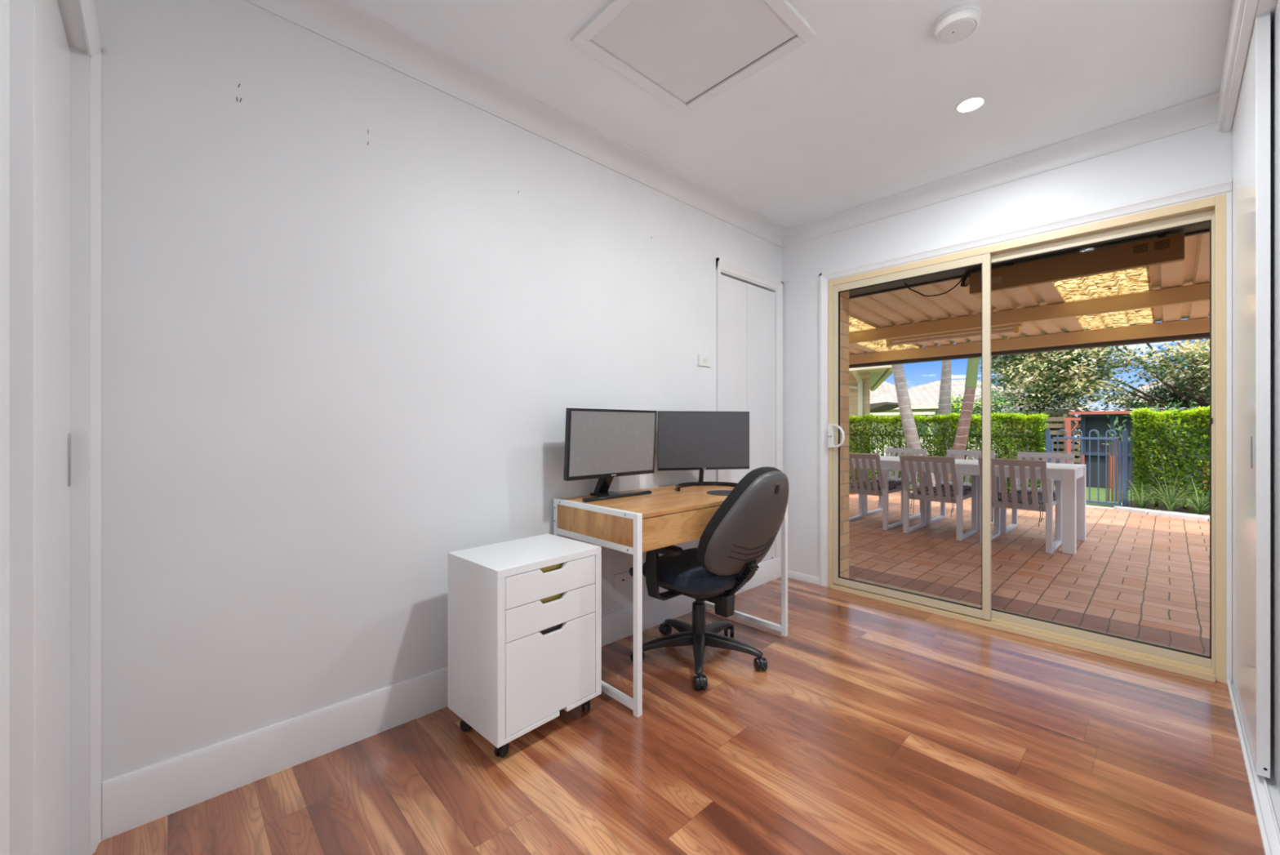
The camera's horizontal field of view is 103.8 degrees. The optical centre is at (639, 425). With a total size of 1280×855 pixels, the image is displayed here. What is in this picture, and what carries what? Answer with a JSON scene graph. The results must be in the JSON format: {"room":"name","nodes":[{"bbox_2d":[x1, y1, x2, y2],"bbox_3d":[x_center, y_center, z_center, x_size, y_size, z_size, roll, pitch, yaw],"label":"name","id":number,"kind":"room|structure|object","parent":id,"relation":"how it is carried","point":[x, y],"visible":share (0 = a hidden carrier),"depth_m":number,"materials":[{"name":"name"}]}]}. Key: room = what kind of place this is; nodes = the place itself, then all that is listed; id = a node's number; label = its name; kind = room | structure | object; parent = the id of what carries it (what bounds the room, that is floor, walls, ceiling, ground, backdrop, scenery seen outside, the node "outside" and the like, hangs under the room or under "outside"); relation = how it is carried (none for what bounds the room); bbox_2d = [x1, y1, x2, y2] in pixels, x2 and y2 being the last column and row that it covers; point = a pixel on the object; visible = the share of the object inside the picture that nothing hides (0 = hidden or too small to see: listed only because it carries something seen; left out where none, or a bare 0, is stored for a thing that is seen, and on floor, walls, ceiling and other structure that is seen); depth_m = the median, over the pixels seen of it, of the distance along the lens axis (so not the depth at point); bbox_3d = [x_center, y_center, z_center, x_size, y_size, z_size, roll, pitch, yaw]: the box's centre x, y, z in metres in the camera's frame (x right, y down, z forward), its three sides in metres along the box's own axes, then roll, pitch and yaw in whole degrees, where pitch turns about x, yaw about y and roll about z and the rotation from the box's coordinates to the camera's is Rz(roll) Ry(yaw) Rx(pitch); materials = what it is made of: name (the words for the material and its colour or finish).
{"room":"home office","nodes":[
{"label":"home office","id":0,"kind":"room"},
{"bbox_2d":[0,0,88,854],"bbox_3d":[-0.463,-0.150,0.212,0.100,2.480,2.950,0,0,-43],"label":"door frame","id":1,"kind":"structure","parent":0,"point":[68,9],"depth_m":1.25,"materials":[{"name":"paint"}]},
{"bbox_2d":[35,0,71,854],"bbox_3d":[-1.148,0.076,0.936,0.060,2.017,0.815,0,0,-43],"label":"door","id":2,"kind":"structure","parent":1,"relation":"in","point":[53,434],"depth_m":1.05,"materials":[{"name":"paint"}]},
{"bbox_2d":[8,0,102,854],"bbox_3d":[-1.103,0.045,0.975,0.019,2.090,0.959,0,0,-43],"label":"trim","id":3,"kind":"structure","parent":1,"relation":"attached to","point":[22,13],"depth_m":0.63,"materials":[{"name":"paint"}]},
{"bbox_2d":[93,0,782,781],"bbox_3d":[-0.254,-0.150,2.522,3.580,2.480,0.122,0,0,-43],"label":"wall","id":4,"kind":"structure","parent":0,"point":[355,309],"depth_m":1.68,"materials":[{"name":"paint"}]},
{"bbox_2d":[102,555,781,839],"bbox_3d":[-0.190,1.016,2.491,3.390,0.147,0.016,0,0,-43],"label":"baseboard","id":5,"kind":"structure","parent":4,"relation":"attached to","point":[131,800],"depth_m":1.59,"materials":[{"name":"paint"}]},
{"bbox_2d":[242,0,786,247],"bbox_3d":[-0.171,-1.345,2.457,3.410,0.091,0.091,0,0,-43],"label":"trim","id":6,"kind":"structure","parent":4,"relation":"attached to","point":[340,22],"depth_m":2.05,"materials":[{"name":"paint"}]},
{"bbox_2d":[613,570,631,588],"bbox_3d":[-0.090,0.793,2.588,0.116,0.072,0.012,0,0,-43],"label":"wall socket","id":7,"kind":"object","parent":4,"relation":"attached to","point":[623,579],"visible":0.91,"depth_m":2.58,"materials":[{"name":"white plastic"}]},
{"bbox_2d":[697,353,711,367],"bbox_3d":[0.394,-0.397,3.045,0.116,0.072,0.014,0,0,-43],"label":"light switch","id":8,"kind":"object","parent":4,"relation":"attached to","point":[704,360],"visible":1,"depth_m":3.04,"materials":[{"name":"white plastic"}]},
{"bbox_2d":[720,274,776,561],"bbox_3d":[0.709,-0.005,3.419,0.651,1.929,0.104,0,0,-43],"label":"door","id":9,"kind":"structure","parent":4,"relation":"in","point":[748,311],"depth_m":3.40,"materials":[{"name":"white paint"}]},
{"bbox_2d":[715,257,782,556],"bbox_3d":[0.755,-0.052,3.384,0.755,1.990,0.018,0,0,-43],"label":"trim","id":10,"kind":"structure","parent":4,"relation":"attached to","point":[722,265],"depth_m":3.52,"materials":[{"name":"paint"}]},
{"bbox_2d":[91,577,1264,854],"bbox_3d":[-0.099,1.140,0.570,5.900,0.100,2.970,0,0,-43],"label":"floor","id":11,"kind":"structure","parent":0,"point":[871,726],"depth_m":1.60,"materials":[{"name":"laminate"}]},
{"bbox_2d":[447,533,601,757],"bbox_3d":[-0.420,0.774,1.863,0.338,0.632,0.447,0,0,43],"label":"filing cabinet","id":12,"kind":"object","parent":11,"relation":"on","point":[524,615],"visible":1,"depth_m":1.72,"materials":[{"name":"white laminate"}]},
{"bbox_2d":[553,484,787,717],"bbox_3d":[0.188,0.710,2.445,1.074,0.760,0.558,0,0,-43],"label":"office desk","id":13,"kind":"object","parent":11,"relation":"on","point":[635,525],"visible":0.66,"depth_m":2.06,"materials":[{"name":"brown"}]},
{"bbox_2d":[563,408,657,502],"bbox_3d":[-0.155,0.128,2.376,0.532,0.410,0.161,0,0,-43],"label":"monitor","id":14,"kind":"object","parent":13,"relation":"on","point":[604,445],"visible":1,"depth_m":2.31,"materials":[{"name":"black plastic"}]},
{"bbox_2d":[657,410,749,491],"bbox_3d":[0.362,0.127,2.708,0.528,0.413,0.227,0,0,-13],"label":"monitor","id":15,"kind":"object","parent":13,"relation":"on","point":[686,440],"visible":0.97,"depth_m":2.74,"materials":[{"name":"black plastic"}]},
{"bbox_2d":[706,489,731,495],"bbox_3d":[0.424,0.332,2.490,0.185,0.003,0.185,0,0,-43],"label":"mat","id":16,"kind":"object","parent":13,"relation":"on","point":[721,492],"visible":0.66,"depth_m":2.48,"materials":[{"name":"grey rubber"}]},
{"bbox_2d":[629,466,788,689],"bbox_3d":[0.327,0.631,2.343,0.642,0.917,0.732,0,0,-43],"label":"office chair","id":17,"kind":"object","parent":11,"relation":"on","point":[744,528],"visible":0.87,"depth_m":2.14,"materials":[{"name":"black plastic"}]},
{"bbox_2d":[343,0,1232,228],"bbox_3d":[-0.108,-1.450,0.630,5.970,0.120,3.070,0,0,-43],"label":"ceiling","id":18,"kind":"structure","parent":0,"point":[863,111],"depth_m":2.05,"materials":[{"name":"paint"}]},
{"bbox_2d":[571,0,816,115],"bbox_3d":[0.189,-1.383,1.788,0.617,0.015,0.618,0,0,-43],"label":"ceiling hatch","id":19,"kind":"object","parent":18,"relation":"attached to","point":[686,54],"visible":1,"depth_m":1.80,"materials":[{"name":"paint"}]},
{"bbox_2d":[933,3,981,44],"bbox_3d":[1.086,-1.368,1.720,0.140,0.046,0.140,0,0,-43],"label":"smoke detector","id":20,"kind":"object","parent":18,"relation":"attached to","point":[957,24],"visible":1,"depth_m":1.69,"materials":[{"name":"white plastic"}]},
{"bbox_2d":[955,95,986,112],"bbox_3d":[1.428,-1.387,2.169,0.112,0.007,0.112,0,0,-43],"label":"recessed light","id":21,"kind":"object","parent":18,"relation":"in","point":[973,103],"visible":1,"depth_m":2.16,"materials":[{"name":"white plastic"}]},
{"bbox_2d":[840,291,848,577],"bbox_3d":[-0.271,-0.050,5.249,0.145,2.320,4.900,0,0,-43],"label":"wall","id":22,"kind":"structure","parent":0,"point":[844,296],"depth_m":3.47,"materials":[{"name":"beige brick"}]},
{"bbox_2d":[848,222,1209,297],"bbox_3d":[1.784,-1.089,3.682,0.685,0.013,10.000,0,0,-43],"label":"soffit","id":23,"kind":"structure","parent":22,"relation":"attached to","point":[1204,226],"depth_m":3.26,"materials":[{"name":"grey"}]},
{"bbox_2d":[904,269,975,296],"bbox_3d":[2.159,-1.018,3.642,0.032,0.151,0.462,0,0,-43],"label":"power cable","id":24,"kind":"object","parent":23,"relation":"hanging from","point":[963,279],"visible":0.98,"depth_m":3.52,"materials":[{"name":"brown plastic"}]},
{"bbox_2d":[969,233,1184,294],"bbox_3d":[2.686,-1.001,3.168,0.121,0.164,1.018,0,0,-43],"label":"heater","id":25,"kind":"object","parent":23,"relation":"hanging from","point":[1162,250],"visible":0.99,"depth_m":3.05,"materials":[{"name":"brown metal"}]},
{"bbox_2d":[853,577,1209,656],"bbox_3d":[2.063,1.151,2.897,0.240,0.118,1.725,0,0,-43],"label":"door track","id":26,"kind":"structure","parent":22,"relation":"attached to","point":[857,579],"depth_m":3.15,"materials":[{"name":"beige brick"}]},
{"bbox_2d":[782,122,1233,683],"bbox_3d":[2.030,-0.150,2.655,0.060,2.480,3.070,0,0,-43],"label":"wall","id":27,"kind":"structure","parent":0,"point":[1202,155],"depth_m":2.99,"materials":[{"name":"paint"}]},
{"bbox_2d":[787,569,819,584],"bbox_3d":[1.139,1.066,3.544,0.012,0.048,0.283,0,0,-43],"label":"baseboard","id":28,"kind":"structure","parent":27,"relation":"attached to","point":[808,578],"depth_m":3.52,"materials":[{"name":"paint"}]},
{"bbox_2d":[782,90,1219,247],"bbox_3d":[1.720,-1.345,2.873,0.091,0.091,2.088,0,0,-43],"label":"trim","id":29,"kind":"structure","parent":27,"relation":"attached to","point":[1202,111],"depth_m":2.58,"materials":[{"name":"paint"}]},
{"bbox_2d":[819,177,1231,684],"bbox_3d":[1.863,0.024,2.776,0.018,2.132,1.827,0,0,-43],"label":"trim","id":30,"kind":"structure","parent":27,"relation":"attached to","point":[1221,187],"depth_m":2.51,"materials":[{"name":"paint"}]},
{"bbox_2d":[827,194,1226,683],"bbox_3d":[1.898,0.054,2.778,0.163,2.071,1.754,0,0,-43],"label":"door","id":31,"kind":"structure","parent":27,"relation":"in","point":[1212,210],"depth_m":2.52,"materials":[{"name":"beige metal"}]},
{"bbox_2d":[1231,0,1277,129],"bbox_3d":[1.508,-0.150,0.683,3.410,2.480,0.724,0,0,-43],"label":"wall","id":32,"kind":"structure","parent":0,"point":[1264,6],"depth_m":1.50,"materials":[{"name":"paint"}]},
{"bbox_2d":[1217,0,1258,133],"bbox_3d":[1.246,-1.317,0.960,3.410,0.145,0.038,0,0,-43],"label":"trim","id":33,"kind":"structure","parent":32,"relation":"attached to","point":[1243,12],"depth_m":1.72,"materials":[{"name":"paint"}]},
{"bbox_2d":[1231,11,1270,777],"bbox_3d":[2.194,-0.093,1.812,0.857,2.307,0.030,0,0,-43],"label":"door","id":34,"kind":"structure","parent":32,"relation":"in","point":[1251,131],"depth_m":1.60,"materials":[{"name":"white paint"}]},
{"bbox_2d":[1226,680,1279,854],"bbox_3d":[1.287,1.081,0.917,3.410,0.018,0.108,0,0,-43],"label":"trim","id":35,"kind":"structure","parent":32,"relation":"attached to","point":[1265,795],"depth_m":1.47,"materials":[{"name":"paint"}]},
{"bbox_2d":[1270,0,1279,794],"bbox_3d":[1.407,-0.093,1.015,1.900,2.307,0.028,0,0,-43],"label":"door","id":36,"kind":"structure","parent":32,"relation":"in","point":[1275,26],"depth_m":1.50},
{"bbox_3d":[-0.636,-1.940,1.391,7.450,1.440,10.000,0,0,-43],"label":"house roof","id":37,"kind":"structure","parent":0,"visible":0},
{"bbox_2d":[848,228,1209,298],"bbox_3d":[2.044,-1.140,3.928,0.030,0.140,10.000,0,0,-43],"label":"fascia","id":38,"kind":"object","parent":37,"relation":"attached to","point":[1205,231],"visible":0.11,"depth_m":3.79,"materials":[{"name":"grey"}]},
{"label":"outside","id":39,"kind":"structure","parent":0,"visible":0},
{"bbox_2d":[850,448,1206,507],"bbox_3d":[24.989,1.607,26.346,54.020,0.965,80.000,0,0,-43],"label":"lawn","id":40,"kind":"structure","parent":39,"point":[1094,491],"depth_m":10.80,"materials":[{"name":"green plant"}]},
{"bbox_2d":[848,364,893,482],"bbox_3d":[5.000,-0.560,12.870,5.980,3.500,5.080,0,0,-43],"label":"brick house wing","id":41,"kind":"object","parent":40,"relation":"on","point":[862,380],"visible":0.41,"depth_m":10.15,"materials":[{"name":"beige paint"}]},
{"bbox_2d":[870,381,896,397],"bbox_3d":[14.978,-0.410,32.497,7.100,5.000,7.400,0,0,-43],"label":"house","id":42,"kind":"structure","parent":40,"relation":"on","point":[884,388],"depth_m":30.61,"materials":[{"name":"beige paint"}]},
{"bbox_2d":[870,401,935,454],"bbox_3d":[9.873,0.480,20.363,2.200,2.820,4.300,0,0,-43],"label":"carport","id":43,"kind":"object","parent":40,"relation":"on","point":[877,408],"visible":0.34,"depth_m":19.63,"materials":[{"name":"grey"}]},
{"bbox_2d":[937,360,951,477],"bbox_3d":[5.534,-1.248,9.015,3.678,4.878,3.728,0,0,-43],"label":"palm tree","id":44,"kind":"object","parent":40,"relation":"on","point":[944,397],"visible":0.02,"depth_m":9.02,"materials":[{"name":"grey plant"}]},
{"bbox_2d":[849,432,1044,491],"bbox_3d":[4.971,0.640,8.959,0.040,1.100,3.560,0,0,-43],"label":"fence","id":45,"kind":"object","parent":40,"relation":"on","point":[851,433],"visible":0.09,"depth_m":8.67,"materials":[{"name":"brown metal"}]},
{"bbox_2d":[870,379,1026,459],"bbox_3d":[15.473,-0.135,24.702,9.100,4.250,8.800,0,0,-43],"label":"house","id":46,"kind":"structure","parent":40,"relation":"on","point":[923,397],"depth_m":22.98,"materials":[{"name":"beige"}]},
{"bbox_2d":[848,412,1049,492],"bbox_3d":[4.743,0.456,8.782,0.618,1.372,3.788,0,0,-43],"label":"hedge","id":47,"kind":"object","parent":40,"relation":"on","point":[1040,419],"visible":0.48,"depth_m":8.26,"materials":[{"name":"green plant"}]},
{"bbox_2d":[930,381,1020,448],"bbox_3d":[8.433,0.178,12.641,1.360,2.624,1.850,0,0,-43],"label":"tree","id":48,"kind":"object","parent":40,"relation":"on","point":[977,405],"visible":0.27,"depth_m":12.49,"materials":[{"name":"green plant"}]},
{"bbox_2d":[977,352,1077,395],"bbox_3d":[22.387,-1.504,28.962,3.246,7.189,5.297,0,0,-43],"label":"tree","id":49,"kind":"object","parent":40,"relation":"on","point":[980,361],"visible":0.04,"depth_m":29.85,"materials":[{"name":"green plant"}]},
{"bbox_2d":[975,400,1092,458],"bbox_3d":[14.083,0.515,17.808,3.600,2.750,2.900,0,0,-43],"label":"hedge","id":50,"kind":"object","parent":40,"relation":"on","point":[1064,411],"visible":0.18,"depth_m":16.62,"materials":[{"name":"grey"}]},
{"bbox_2d":[994,408,1079,483],"bbox_3d":[12.461,0.662,15.220,3.160,2.456,1.835,0,0,40],"label":"shrub","id":51,"kind":"object","parent":40,"relation":"on","point":[1048,422],"visible":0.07,"depth_m":14.95,"materials":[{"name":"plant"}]},
{"bbox_2d":[1002,413,1079,463],"bbox_3d":[11.464,0.705,14.392,0.100,2.070,1.760,0,0,-43],"label":"fence","id":52,"kind":"object","parent":40,"relation":"on","point":[1064,415],"visible":0.27,"depth_m":14.02,"materials":[{"name":"brown"}]},
{"bbox_2d":[1044,429,1050,462],"bbox_3d":[6.022,0.598,7.410,0.061,1.085,0.061,0,0,-43],"label":"gate post","id":53,"kind":"object","parent":40,"relation":"on","point":[1047,432],"visible":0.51,"depth_m":7.39,"materials":[{"name":"blue metal"}]},
{"bbox_2d":[1050,429,1121,504],"bbox_3d":[6.305,0.564,7.115,0.028,1.027,0.748,0,0,-43],"label":"gate","id":54,"kind":"object","parent":53,"relation":"attached to","point":[1066,437],"visible":0.84,"depth_m":6.96,"materials":[{"name":"blue metal"}]},
{"bbox_2d":[1063,417,1080,463],"bbox_3d":[11.723,0.745,13.610,0.100,1.930,0.350,0,0,-43],"label":"post","id":55,"kind":"object","parent":40,"relation":"on","point":[1068,420],"visible":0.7,"depth_m":13.62,"materials":[{"name":"red"}]},
{"bbox_2d":[979,324,1209,417],"bbox_3d":[14.415,-1.544,14.286,8.778,6.713,4.504,0,0,44],"label":"flowering tree","id":56,"kind":"object","parent":40,"relation":"on","point":[1042,369],"visible":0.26,"depth_m":14.12,"materials":[{"name":"green plant"}]},
{"bbox_2d":[1085,505,1113,508],"bbox_3d":[5.838,1.121,7.280,0.090,0.038,1.750,0,0,-43],"label":"edging","id":57,"kind":"object","parent":40,"relation":"on","point":[1086,505],"depth_m":6.82,"materials":[{"name":"grey concrete"}]},
{"bbox_2d":[1085,502,1122,506],"bbox_3d":[6.546,1.135,7.572,0.180,0.030,1.300,0,0,-43],"label":"kerb","id":58,"kind":"object","parent":40,"relation":"on","point":[1086,502],"depth_m":7.25,"materials":[{"name":"grey concrete"}]},
{"bbox_2d":[1095,414,1130,502],"bbox_3d":[7.923,0.596,8.339,0.412,1.588,0.457,0,0,-2],"label":"shrub","id":59,"kind":"object","parent":40,"relation":"on","point":[1108,415],"visible":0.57,"depth_m":8.35,"materials":[{"name":"green plant"}]},
{"bbox_2d":[1068,406,1209,492],"bbox_3d":[14.178,0.614,13.009,2.660,2.292,4.400,0,0,-43],"label":"fence","id":60,"kind":"object","parent":40,"relation":"on","point":[1099,421],"visible":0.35,"depth_m":13.47,"materials":[{"name":"grey"}]},
{"bbox_2d":[1097,341,1209,411],"bbox_3d":[17.980,-1.010,14.289,3.505,5.800,7.238,0,0,-33],"label":"tree","id":61,"kind":"object","parent":40,"relation":"on","point":[1157,391],"visible":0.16,"depth_m":15.54,"materials":[{"name":"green plant"}]},
{"bbox_2d":[1107,363,1203,410],"bbox_3d":[26.446,-0.560,21.114,8.100,5.300,9.500,0,0,-43],"label":"house","id":62,"kind":"structure","parent":40,"relation":"on","point":[1145,387],"depth_m":21.59,"materials":[{"name":"beige"}]},
{"bbox_2d":[1117,396,1198,503],"bbox_3d":[9.225,0.439,8.718,1.131,1.906,1.391,0,0,-43],"label":"shrub","id":63,"kind":"object","parent":40,"relation":"on","point":[1194,402],"visible":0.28,"depth_m":8.67,"materials":[{"name":"green plant"}]},
{"bbox_2d":[1123,500,1209,515],"bbox_3d":[7.540,1.120,5.759,1.670,0.060,2.900,0,0,-43],"label":"garden bed","id":64,"kind":"object","parent":40,"relation":"on","point":[1151,504],"visible":0.18,"depth_m":6.64,"materials":[{"name":"brown soil"}]},
{"bbox_2d":[1122,429,1128,506],"bbox_3d":[6.587,0.598,6.813,0.061,1.085,0.061,0,0,-43],"label":"gate post","id":65,"kind":"object","parent":64,"relation":"on","point":[1125,432],"visible":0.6,"depth_m":6.79,"materials":[{"name":"blue metal"}]},
{"bbox_2d":[1128,437,1133,506],"bbox_3d":[6.614,0.640,6.730,0.020,0.960,0.103,0,0,-43],"label":"end panel","id":66,"kind":"object","parent":64,"relation":"on","point":[1130,442],"visible":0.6,"depth_m":6.74,"materials":[{"name":"blue metal"}]},
{"bbox_2d":[1100,477,1178,508],"bbox_3d":[6.507,0.887,6.452,0.745,0.411,0.729,0,0,-8],"label":"plant","id":67,"kind":"object","parent":64,"relation":"on","point":[1142,503],"visible":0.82,"depth_m":6.47,"materials":[{"name":"green plant"}]},
{"bbox_2d":[1125,469,1209,511],"bbox_3d":[6.600,0.817,6.234,0.942,0.552,0.808,0,0,-43],"label":"plant","id":68,"kind":"object","parent":64,"relation":"on","point":[1170,505],"visible":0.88,"depth_m":6.23,"materials":[{"name":"green plant"}]},
{"bbox_2d":[1128,404,1209,511],"bbox_3d":[7.721,0.439,5.979,1.042,1.406,2.734,0,0,-43],"label":"hedge","id":69,"kind":"object","parent":64,"relation":"on","point":[1141,460],"visible":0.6,"depth_m":6.44,"materials":[{"name":"green plant"}]},
{"bbox_2d":[1152,477,1209,514],"bbox_3d":[6.710,0.853,5.995,0.806,0.479,0.798,0,0,-24],"label":"plant","id":70,"kind":"object","parent":64,"relation":"on","point":[1201,509],"visible":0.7,"depth_m":6.04,"materials":[{"name":"green plant"}]},
{"bbox_2d":[1175,490,1209,505],"bbox_3d":[6.844,0.860,5.795,0.785,0.466,0.889,0,0,-12],"label":"plant","id":71,"kind":"object","parent":64,"relation":"on","point":[1199,491],"visible":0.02,"depth_m":5.99,"materials":[{"name":"green plant"}]},
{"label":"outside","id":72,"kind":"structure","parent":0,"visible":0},
{"bbox_2d":[848,490,1209,655],"bbox_3d":[3.408,1.170,5.564,5.940,0.120,12.500,0,0,-43],"label":"paving","id":73,"kind":"object","parent":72,"point":[1140,576],"visible":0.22,"depth_m":3.97,"materials":[{"name":"brick"}]},
{"bbox_2d":[848,452,902,529],"bbox_3d":[2.599,0.701,5.680,0.754,0.817,0.530,0,0,-43],"label":"outdoor chair","id":74,"kind":"object","parent":73,"relation":"on","point":[882,488],"visible":0.67,"depth_m":5.45,"materials":[{"name":"grey wood"}]},
{"bbox_2d":[850,480,896,489],"bbox_3d":[2.663,0.679,5.740,0.450,0.049,0.430,0,0,-43],"label":"seat cushion","id":75,"kind":"object","parent":74,"relation":"on","point":[891,486],"depth_m":5.62,"materials":[{"name":"black fabric"}]},
{"bbox_2d":[863,447,927,519],"bbox_3d":[3.209,0.701,6.292,0.754,0.817,0.530,0,0,-43],"label":"outdoor chair","id":76,"kind":"object","parent":73,"relation":"on","point":[895,479],"visible":0.27,"depth_m":6.39,"materials":[{"name":"grey wood"}]},
{"bbox_2d":[871,476,911,484],"bbox_3d":[3.146,0.679,6.232,0.450,0.049,0.430,0,0,-43],"label":"seat cushion","id":77,"kind":"object","parent":76,"relation":"on","point":[897,481],"depth_m":6.06,"materials":[{"name":"black fabric"}]},
{"bbox_2d":[891,349,935,486],"bbox_3d":[4.114,-1.057,8.174,3.719,4.460,3.681,0,0,-43],"label":"palm tree","id":78,"kind":"object","parent":73,"relation":"on","point":[912,438],"visible":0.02,"depth_m":7.93,"materials":[{"name":"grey plant"}]},
{"bbox_2d":[899,454,977,540],"bbox_3d":[3.074,0.701,5.179,0.754,0.817,0.530,0,0,-43],"label":"outdoor chair","id":79,"kind":"object","parent":73,"relation":"on","point":[957,494],"visible":0.97,"depth_m":5.04,"materials":[{"name":"grey wood"}]},
{"bbox_2d":[917,486,967,496],"bbox_3d":[3.137,0.679,5.239,0.450,0.049,0.430,0,0,-43],"label":"seat cushion","id":80,"kind":"object","parent":79,"relation":"on","point":[965,492],"depth_m":5.12,"materials":[{"name":"black fabric"}]},
{"bbox_2d":[926,449,995,530],"bbox_3d":[3.701,0.701,5.773,0.754,0.817,0.530,0,0,-43],"label":"outdoor chair","id":81,"kind":"object","parent":73,"relation":"on","point":[966,485],"visible":0.38,"depth_m":5.84,"materials":[{"name":"grey wood"}]},
{"bbox_2d":[935,481,971,490],"bbox_3d":[3.638,0.679,5.713,0.450,0.049,0.430,0,0,-43],"label":"seat cushion","id":82,"kind":"object","parent":81,"relation":"on","point":[966,486],"depth_m":5.59,"materials":[{"name":"black fabric"}]},
{"bbox_2d":[948,341,979,481],"bbox_3d":[4.978,-0.664,7.383,3.664,3.644,3.763,0,0,-43],"label":"palm tree","id":83,"kind":"object","parent":73,"relation":"on","point":[960,442],"visible":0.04,"depth_m":7.42,"materials":[{"name":"green plant"}]},
{"bbox_2d":[848,455,1085,554],"bbox_3d":[3.209,0.743,5.490,0.820,0.735,2.435,0,0,-43],"label":"outdoor table","id":84,"kind":"object","parent":73,"relation":"on","point":[1073,476],"visible":0.48,"depth_m":4.73,"materials":[{"name":"white wood"}]},
{"bbox_2d":[977,457,1062,553],"bbox_3d":[3.554,0.701,4.701,0.754,0.817,0.530,0,0,-43],"label":"outdoor chair","id":85,"kind":"object","parent":73,"relation":"on","point":[1013,500],"visible":0.84,"depth_m":4.51,"materials":[{"name":"grey wood"}]},
{"bbox_2d":[991,492,1043,503],"bbox_3d":[3.617,0.679,4.761,0.450,0.049,0.430,0,0,-43],"label":"seat cushion","id":86,"kind":"object","parent":85,"relation":"on","point":[999,494],"depth_m":4.65,"materials":[{"name":"black fabric"}]},
{"bbox_2d":[848,232,1209,368],"bbox_3d":[2.986,-0.002,4.889,2.720,2.224,5.700,0,0,-43],"label":"roof","id":87,"kind":"structure","parent":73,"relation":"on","point":[1169,293],"depth_m":4.50,"materials":[{"name":"beige metal"}]},
{"bbox_2d":[886,323,1023,347],"bbox_3d":[3.142,-0.930,5.096,0.090,0.130,1.195,0,0,-43],"label":"skylight","id":88,"kind":"object","parent":87,"relation":"attached to","point":[1015,328],"visible":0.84,"depth_m":5.05,"materials":[{"name":"beige"}]},
{"bbox_2d":[1000,451,1074,533],"bbox_3d":[4.186,0.701,5.261,0.754,0.817,0.530,0,0,-43],"label":"outdoor chair","id":89,"kind":"object","parent":73,"relation":"on","point":[1045,455],"visible":0.27,"depth_m":5.42,"materials":[{"name":"grey wood"}]},
{"bbox_2d":[1010,486,1055,497],"bbox_3d":[4.123,0.679,5.202,0.450,0.049,0.430,0,0,-43],"label":"seat cushion","id":90,"kind":"object","parent":89,"relation":"on","point":[1028,489],"depth_m":5.12,"materials":[{"name":"black fabric"}]},
{"bbox_2d":[1113,506,1209,521],"bbox_3d":[7.001,1.090,5.434,0.260,0.060,2.814,0,0,-34],"label":"kerb","id":91,"kind":"object","parent":73,"relation":"on","point":[1145,511],"visible":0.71,"depth_m":6.15,"materials":[{"name":"grey concrete"}]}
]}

